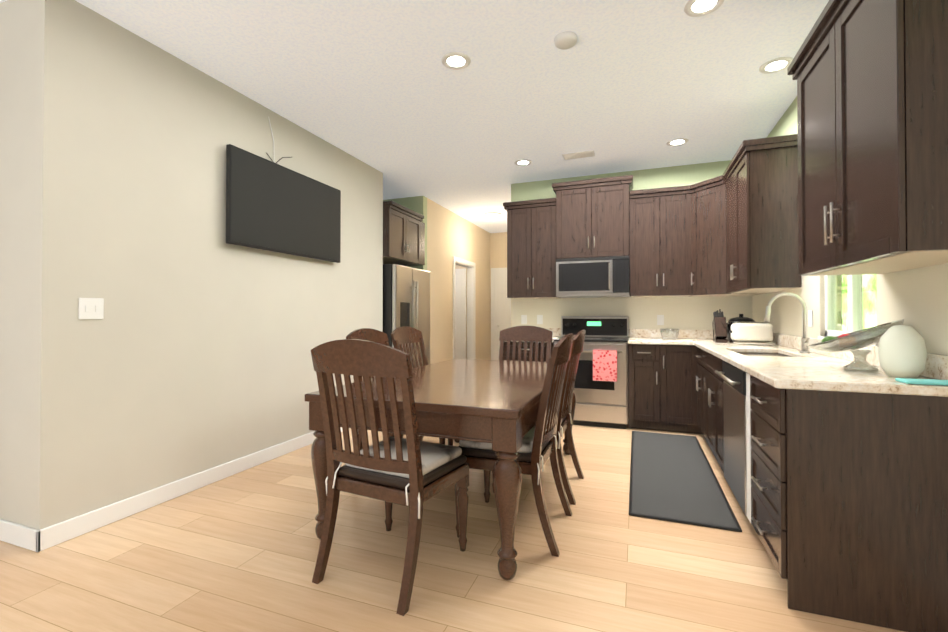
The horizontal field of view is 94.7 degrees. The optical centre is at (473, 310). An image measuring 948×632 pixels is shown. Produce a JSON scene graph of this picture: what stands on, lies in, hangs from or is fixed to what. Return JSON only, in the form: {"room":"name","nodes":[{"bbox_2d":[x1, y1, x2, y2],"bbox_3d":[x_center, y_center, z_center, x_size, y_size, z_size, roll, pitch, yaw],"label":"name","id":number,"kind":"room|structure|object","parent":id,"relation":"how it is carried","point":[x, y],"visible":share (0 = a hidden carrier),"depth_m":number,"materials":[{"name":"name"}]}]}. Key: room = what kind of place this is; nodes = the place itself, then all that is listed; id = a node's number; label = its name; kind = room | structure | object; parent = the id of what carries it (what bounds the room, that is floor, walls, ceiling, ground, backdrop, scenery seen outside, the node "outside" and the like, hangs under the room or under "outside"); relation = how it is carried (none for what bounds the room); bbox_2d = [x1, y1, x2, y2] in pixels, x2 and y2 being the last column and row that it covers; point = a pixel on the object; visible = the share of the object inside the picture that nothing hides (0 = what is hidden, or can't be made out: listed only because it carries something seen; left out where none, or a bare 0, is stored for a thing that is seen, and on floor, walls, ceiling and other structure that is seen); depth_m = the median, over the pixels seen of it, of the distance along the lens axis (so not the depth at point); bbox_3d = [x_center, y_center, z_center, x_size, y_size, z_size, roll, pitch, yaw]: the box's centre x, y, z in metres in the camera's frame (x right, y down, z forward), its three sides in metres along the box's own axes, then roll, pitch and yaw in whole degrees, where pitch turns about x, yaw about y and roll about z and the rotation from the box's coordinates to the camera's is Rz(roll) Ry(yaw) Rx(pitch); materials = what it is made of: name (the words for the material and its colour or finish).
{"room":"dining room and kitchen","nodes":[
{"label":"dining room and kitchen","id":0,"kind":"room"},
{"bbox_2d":[0,0,382,529],"bbox_3d":[-3.237,-0.208,4.266,3.450,2.850,3.140,0,-1,20],"label":"wall","id":1,"kind":"structure","parent":0,"point":[189,354],"depth_m":2.61,"materials":[{"name":"beige paint"}]},
{"bbox_2d":[78,298,103,318],"bbox_3d":[-2.087,-0.012,2.386,0.011,0.116,0.116,0,-1,20],"label":"switch plate","id":2,"kind":"object","parent":1,"relation":"attached to","point":[91,308],"visible":1,"depth_m":2.38,"materials":[{"name":"white plastic"}]},
{"bbox_2d":[267,117,290,162],"bbox_3d":[-1.620,-1.389,3.644,0.006,0.363,0.282,0,-1,20],"label":"cord","id":3,"kind":"object","parent":1,"relation":"attached to","point":[273,146],"visible":0.81,"depth_m":3.58,"materials":[{"name":"white plastic"}]},
{"bbox_2d":[226,144,340,262],"bbox_3d":[-1.560,-0.833,3.718,0.076,0.710,1.250,0,-1,20],"label":"tv","id":4,"kind":"object","parent":1,"relation":"attached to","point":[272,206],"visible":1,"depth_m":3.54,"materials":[{"name":"black plastic"}]},
{"bbox_2d":[383,196,426,270],"bbox_3d":[-1.088,-0.187,6.316,0.850,2.850,0.120,0,-1,20],"label":"wall","id":5,"kind":"structure","parent":0,"point":[417,204],"depth_m":6.16,"materials":[{"name":"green paint"}]},
{"bbox_2d":[383,201,424,265],"bbox_3d":[-1.105,-0.959,5.668,0.654,0.660,0.940,0,-1,20],"label":"upper cabinet","id":6,"kind":"object","parent":5,"relation":"attached to","point":[403,236],"visible":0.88,"depth_m":5.45,"materials":[{"name":"brown wood"}]},
{"bbox_2d":[0,0,828,232],"bbox_3d":[-1.306,-1.690,3.521,7.800,0.100,12.300,0,-1,20],"label":"ceiling","id":7,"kind":"structure","parent":0,"point":[619,86],"depth_m":3.07,"materials":[{"name":"white paint"}]},
{"bbox_2d":[441,52,470,69],"bbox_3d":[-0.118,-1.643,2.877,0.196,0.006,0.196,0,-1,20],"label":"recessed light","id":8,"kind":"object","parent":7,"relation":"in","point":[455,60],"visible":1,"depth_m":2.87,"materials":[{"name":"white plastic"}]},
{"bbox_2d":[514,159,531,165],"bbox_3d":[0.538,-1.623,4.790,0.196,0.006,0.196,0,-1,20],"label":"recessed light","id":9,"kind":"object","parent":7,"relation":"in","point":[523,162],"visible":0.98,"depth_m":4.78,"materials":[{"name":"white plastic"}]},
{"bbox_2d":[554,31,577,49],"bbox_3d":[0.556,-1.631,2.648,0.140,0.035,0.140,0,-1,20],"label":"smoke detector","id":10,"kind":"object","parent":7,"relation":"attached to","point":[565,40],"visible":1,"depth_m":2.62,"materials":[{"name":"white plastic"}]},
{"bbox_2d":[562,150,594,159],"bbox_3d":[1.092,-1.621,4.562,0.320,0.015,0.160,0,-1,20],"label":"ceiling vent","id":11,"kind":"object","parent":7,"relation":"in","point":[577,155],"visible":1,"depth_m":4.54,"materials":[{"name":"white metal"}]},
{"bbox_2d":[666,138,688,145],"bbox_3d":[1.968,-1.629,4.225,0.196,0.006,0.196,0,-1,20],"label":"recessed light","id":12,"kind":"object","parent":7,"relation":"in","point":[677,141],"visible":0.96,"depth_m":4.22,"materials":[{"name":"white"}]},
{"bbox_2d":[684,0,723,16],"bbox_3d":[1.238,-1.648,2.351,0.196,0.006,0.196,0,-1,20],"label":"recessed light","id":13,"kind":"object","parent":7,"relation":"in","point":[695,8],"visible":1,"depth_m":2.37,"materials":[{"name":"white plastic"}]},
{"bbox_2d":[759,57,792,73],"bbox_3d":[2.024,-1.642,2.927,0.196,0.006,0.196,0,-1,20],"label":"recessed light","id":14,"kind":"object","parent":7,"relation":"in","point":[779,64],"visible":1,"depth_m":2.93,"materials":[{"name":"white plastic"}]},
{"bbox_2d":[0,420,903,631],"bbox_3d":[-0.135,1.255,3.055,10.300,0.100,12.300,0,-1,20],"label":"floor","id":15,"kind":"structure","parent":0,"point":[238,552],"depth_m":2.03,"materials":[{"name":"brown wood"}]},
{"bbox_2d":[0,519,47,551],"bbox_3d":[-3.686,1.149,2.736,3.266,0.105,0.016,0,-1,20],"label":"baseboard","id":16,"kind":"structure","parent":15,"relation":"on","point":[29,538],"depth_m":2.20,"materials":[{"name":"white wood"}]},
{"bbox_2d":[48,427,349,547],"bbox_3d":[-1.610,1.159,3.655,0.016,0.105,3.126,0,-1,20],"label":"baseboard","id":17,"kind":"structure","parent":15,"relation":"on","point":[58,533],"depth_m":2.73,"materials":[{"name":"white wood"}]},
{"bbox_2d":[311,339,468,615],"bbox_3d":[-0.379,0.657,2.053,0.518,1.075,0.591,0,-1,26],"label":"dining chair","id":18,"kind":"object","parent":15,"relation":"on","point":[412,472],"visible":1,"depth_m":1.88,"materials":[{"name":"brown wood"}]},
{"bbox_2d":[346,328,444,449],"bbox_3d":[-0.572,0.669,3.234,0.591,1.075,0.518,0,-1,20],"label":"dining chair","id":19,"kind":"object","parent":15,"relation":"on","point":[373,335],"visible":0.06,"depth_m":3.34,"materials":[{"name":"brown wood"}]},
{"bbox_2d":[383,264,429,367],"bbox_3d":[-1.175,0.332,5.703,1.010,1.760,0.920,0,-1,20],"label":"fridge","id":20,"kind":"object","parent":15,"relation":"on","point":[406,295],"visible":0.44,"depth_m":5.37,"materials":[{"name":"silver metal"}]},
{"bbox_2d":[391,326,452,445],"bbox_3d":[-0.355,0.675,3.762,0.591,1.075,0.518,0,-1,20],"label":"dining chair","id":21,"kind":"object","parent":15,"relation":"on","point":[402,336],"visible":0.15,"depth_m":3.89,"materials":[{"name":"brown wood"}]},
{"bbox_2d":[305,358,575,580],"bbox_3d":[0.001,0.822,3.009,1.150,0.765,2.000,0,-1,20],"label":"dining table","id":22,"kind":"object","parent":15,"relation":"on","point":[495,403],"visible":0.83,"depth_m":2.14,"materials":[{"name":"brown wood"}]},
{"bbox_2d":[455,334,573,556],"bbox_3d":[0.251,0.661,2.448,0.591,1.075,0.518,0,-1,20],"label":"dining chair","id":23,"kind":"object","parent":15,"relation":"on","point":[537,449],"visible":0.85,"depth_m":2.25,"materials":[{"name":"brown wood"}]},
{"bbox_2d":[499,325,552,361],"bbox_3d":[0.409,0.677,3.948,0.518,1.075,0.591,0,-1,20],"label":"dining chair","id":24,"kind":"object","parent":15,"relation":"on","point":[525,334],"visible":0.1,"depth_m":4.18,"materials":[{"name":"brown wood"}]},
{"bbox_2d":[503,328,561,361],"bbox_3d":[0.674,0.718,5.126,0.616,1.016,0.660,0,-1,20],"label":"base unit","id":25,"kind":"object","parent":15,"relation":"on","point":[556,331],"depth_m":4.87,"materials":[{"name":"wood"}]},
{"bbox_2d":[492,330,585,504],"bbox_3d":[0.468,0.667,3.029,0.591,1.075,0.518,0,-1,20],"label":"dining chair","id":26,"kind":"object","parent":15,"relation":"on","point":[564,423],"visible":0.52,"depth_m":2.81,"materials":[{"name":"brown wood"}]},
{"bbox_2d":[554,316,628,428],"bbox_3d":[1.312,0.641,4.858,0.762,1.165,0.704,0,-1,20],"label":"range","id":27,"kind":"object","parent":15,"relation":"on","point":[600,391],"visible":0.67,"depth_m":4.58,"materials":[{"name":"silver metal"}]},
{"bbox_2d":[628,329,690,432],"bbox_3d":[1.962,0.713,4.647,0.596,1.016,0.660,0,-1,20],"label":"base unit","id":28,"kind":"object","parent":15,"relation":"on","point":[659,369],"depth_m":4.39,"materials":[{"name":"wood"}]},
{"bbox_2d":[660,328,679,338],"bbox_3d":[2.119,0.249,4.735,0.200,0.110,0.200,0,-1,20],"label":"basket","id":29,"kind":"object","parent":28,"relation":"on","point":[665,335],"visible":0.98,"depth_m":4.69,"materials":[{"name":"beige wicker"}]},
{"bbox_2d":[629,431,741,531],"bbox_3d":[1.518,1.200,3.375,0.579,0.014,1.954,0,-1,20],"label":"kitchen rug","id":30,"kind":"object","parent":15,"relation":"on","point":[673,478],"visible":0.98,"depth_m":3.00,"materials":[{"name":"grey fabric"}]},
{"bbox_2d":[711,352,734,495],"bbox_3d":[1.512,0.691,2.630,0.032,0.801,0.540,0,-1,20],"label":"dishwasher","id":31,"kind":"object","parent":15,"relation":"on","point":[722,367],"depth_m":2.87,"materials":[{"name":"metal"}]},
{"bbox_2d":[691,330,947,631],"bbox_3d":[2.079,0.698,3.191,0.638,1.016,3.308,0,-1,20],"label":"base unit","id":32,"kind":"object","parent":15,"relation":"on","point":[835,472],"depth_m":1.70,"materials":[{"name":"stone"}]},
{"bbox_2d":[712,309,727,342],"bbox_3d":[2.350,0.141,4.182,0.100,0.316,0.233,0,-1,20],"label":"knife block","id":33,"kind":"object","parent":32,"relation":"on","point":[719,327],"visible":1,"depth_m":4.12,"materials":[{"name":"black wood"}]},
{"bbox_2d":[726,314,757,341],"bbox_3d":[2.572,0.164,4.204,0.266,0.270,0.266,0,-1,20],"label":"slow cooker","id":34,"kind":"object","parent":32,"relation":"on","point":[731,321],"visible":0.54,"depth_m":4.17,"materials":[{"name":"black"}]},
{"bbox_2d":[729,322,774,344],"bbox_3d":[2.442,0.200,3.857,0.322,0.192,0.180,0,-1,20],"label":"toaster","id":35,"kind":"object","parent":32,"relation":"on","point":[746,333],"visible":1,"depth_m":3.78,"materials":[{"name":"white"}]},
{"bbox_2d":[764,292,809,352],"bbox_3d":[2.160,0.080,3.009,0.268,0.415,0.108,0,-1,20],"label":"kitchen faucet","id":36,"kind":"object","parent":32,"relation":"on","point":[804,343],"visible":0.98,"depth_m":3.00,"materials":[{"name":"silver metal"}]},
{"bbox_2d":[807,319,904,371],"bbox_3d":[1.795,0.158,2.071,0.358,0.238,0.375,0,-1,20],"label":"fruit bowl","id":37,"kind":"object","parent":32,"relation":"on","point":[851,342],"visible":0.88,"depth_m":2.00,"materials":[{"name":"clear glass"}]},
{"bbox_2d":[878,325,926,377],"bbox_3d":[1.790,0.167,1.828,0.150,0.216,0.150,0,-1,20],"label":"ceramic jar","id":38,"kind":"object","parent":32,"relation":"on","point":[902,351],"visible":1,"depth_m":1.78,"materials":[{"name":"white ceramic"}]},
{"bbox_2d":[895,378,947,385],"bbox_3d":[1.714,0.267,1.639,0.180,0.012,0.085,0,-1,20],"label":"mat","id":39,"kind":"object","parent":32,"relation":"on","point":[924,381],"visible":1,"depth_m":1.63,"materials":[{"name":"teal"}]},
{"bbox_2d":[427,198,490,363],"bbox_3d":[-0.202,-0.174,7.651,0.120,2.850,3.000,0,-1,20],"label":"wall","id":40,"kind":"structure","parent":0,"point":[450,234],"depth_m":7.01,"materials":[{"name":"beige paint"}]},
{"bbox_2d":[453,256,475,358],"bbox_3d":[-0.221,0.183,7.589,0.151,2.135,1.030,0,-1,20],"label":"door frame","id":41,"kind":"structure","parent":40,"relation":"attached to","point":[459,275],"depth_m":7.99,"materials":[{"name":"white wood"}]},
{"bbox_2d":[491,232,506,267],"bbox_3d":[0.956,-0.162,8.756,1.260,2.850,0.120,0,-1,20],"label":"wall","id":42,"kind":"structure","parent":0,"point":[498,240],"depth_m":8.87,"materials":[{"name":"beige paint"}]},
{"bbox_2d":[491,267,510,359],"bbox_3d":[0.798,0.195,8.729,0.970,2.135,0.035,0,-1,20],"label":"door","id":43,"kind":"structure","parent":42,"relation":"attached to","point":[500,310],"depth_m":8.85,"materials":[{"name":"white wood"}]},
{"bbox_2d":[511,160,752,329],"bbox_3d":[1.792,-0.199,5.138,2.770,2.850,0.120,0,-1,20],"label":"wall","id":44,"kind":"structure","parent":0,"point":[692,313],"depth_m":5.01,"materials":[{"name":"paint"}]},
{"bbox_2d":[521,315,526,323],"bbox_3d":[0.630,0.110,5.497,0.072,0.116,0.008,0,-1,20],"label":"electrical outlet plate","id":45,"kind":"object","parent":44,"relation":"attached to","point":[523,317],"depth_m":5.49,"materials":[{"name":"white plastic"}]},
{"bbox_2d":[507,200,559,298],"bbox_3d":[0.731,-0.701,5.286,0.590,1.092,0.348,0,-1,20],"label":"upper cabinet","id":46,"kind":"object","parent":44,"relation":"attached to","point":[531,262],"depth_m":5.12,"materials":[{"name":"brown wood"}]},
{"bbox_2d":[537,315,542,323],"bbox_3d":[0.818,0.109,5.427,0.072,0.116,0.008,0,-1,20],"label":"electrical outlet plate","id":47,"kind":"object","parent":44,"relation":"attached to","point":[539,317],"depth_m":5.42,"materials":[{"name":"white plastic"}]},
{"bbox_2d":[555,180,630,259],"bbox_3d":[1.372,-1.001,5.034,0.790,0.817,0.378,0,-1,20],"label":"upper cabinet","id":48,"kind":"object","parent":44,"relation":"attached to","point":[592,220],"depth_m":4.85,"materials":[{"name":"brown wood"}]},
{"bbox_2d":[556,256,629,297],"bbox_3d":[1.361,-0.374,4.998,0.784,0.427,0.442,0,-1,20],"label":"microwave","id":49,"kind":"object","parent":48,"relation":"attached to","point":[594,277],"visible":0.98,"depth_m":4.83,"materials":[{"name":"silver metal"}]},
{"bbox_2d":[629,192,666,296],"bbox_3d":[1.920,-0.705,4.844,0.368,1.092,0.348,0,-1,20],"label":"upper cabinet","id":50,"kind":"object","parent":44,"relation":"attached to","point":[640,258],"depth_m":4.71,"materials":[{"name":"brown wood"}]},
{"bbox_2d":[657,315,663,324],"bbox_3d":[2.111,0.104,4.946,0.072,0.116,0.008,0,-1,20],"label":"electrical outlet plate","id":51,"kind":"object","parent":44,"relation":"attached to","point":[660,319],"depth_m":4.94,"materials":[{"name":"white plastic"}]},
{"bbox_2d":[651,188,682,296],"bbox_3d":[2.165,-0.707,4.734,0.409,1.092,0.383,0,-1,20],"label":"upper cabinet","id":52,"kind":"object","parent":44,"relation":"attached to","point":[667,205],"depth_m":4.62,"materials":[{"name":"brown wood"}]},
{"bbox_2d":[752,96,947,354],"bbox_3d":[1.514,-0.245,0.590,0.120,2.850,8.600,0,-1,20],"label":"wall","id":53,"kind":"structure","parent":0,"point":[916,299],"depth_m":2.14,"materials":[{"name":"paint"}]},
{"bbox_2d":[683,175,722,296],"bbox_3d":[2.524,-0.729,4.449,0.668,1.138,0.668,0,-1,20],"label":"upper cabinet","id":54,"kind":"object","parent":53,"relation":"attached to","point":[702,230],"depth_m":4.42,"materials":[{"name":"brown wood"}]},
{"bbox_2d":[719,140,801,295],"bbox_3d":[2.418,-0.717,3.753,0.383,1.092,0.911,0,-1,20],"label":"upper cabinet","id":55,"kind":"object","parent":53,"relation":"attached to","point":[757,189],"depth_m":3.35,"materials":[{"name":"brown wood"}]},
{"bbox_2d":[808,310,812,326],"bbox_3d":[2.374,0.055,3.084,0.006,0.116,0.072,0,-1,20],"label":"electrical outlet plate","id":56,"kind":"object","parent":53,"relation":"attached to","point":[810,313],"depth_m":3.07,"materials":[{"name":"white plastic"}]},
{"bbox_2d":[818,274,877,345],"bbox_3d":[2.235,-0.366,2.575,0.112,1.107,0.760,0,-1,20],"label":"window","id":57,"kind":"structure","parent":53,"relation":"in","point":[855,306],"depth_m":2.58,"materials":[{"name":"white"}]},
{"bbox_2d":[791,0,947,279],"bbox_3d":[1.716,-0.736,1.816,0.348,1.092,0.950,0,-1,20],"label":"upper cabinet","id":58,"kind":"object","parent":53,"relation":"attached to","point":[850,177],"depth_m":1.62,"materials":[{"name":"brown wood"}]},
{"label":"outside","id":59,"kind":"structure","parent":0,"visible":0},
{"bbox_2d":[842,274,876,330],"bbox_3d":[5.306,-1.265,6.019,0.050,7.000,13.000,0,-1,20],"label":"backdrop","id":60,"kind":"structure","parent":59,"point":[871,307],"depth_m":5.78,"materials":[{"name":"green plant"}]}
]}

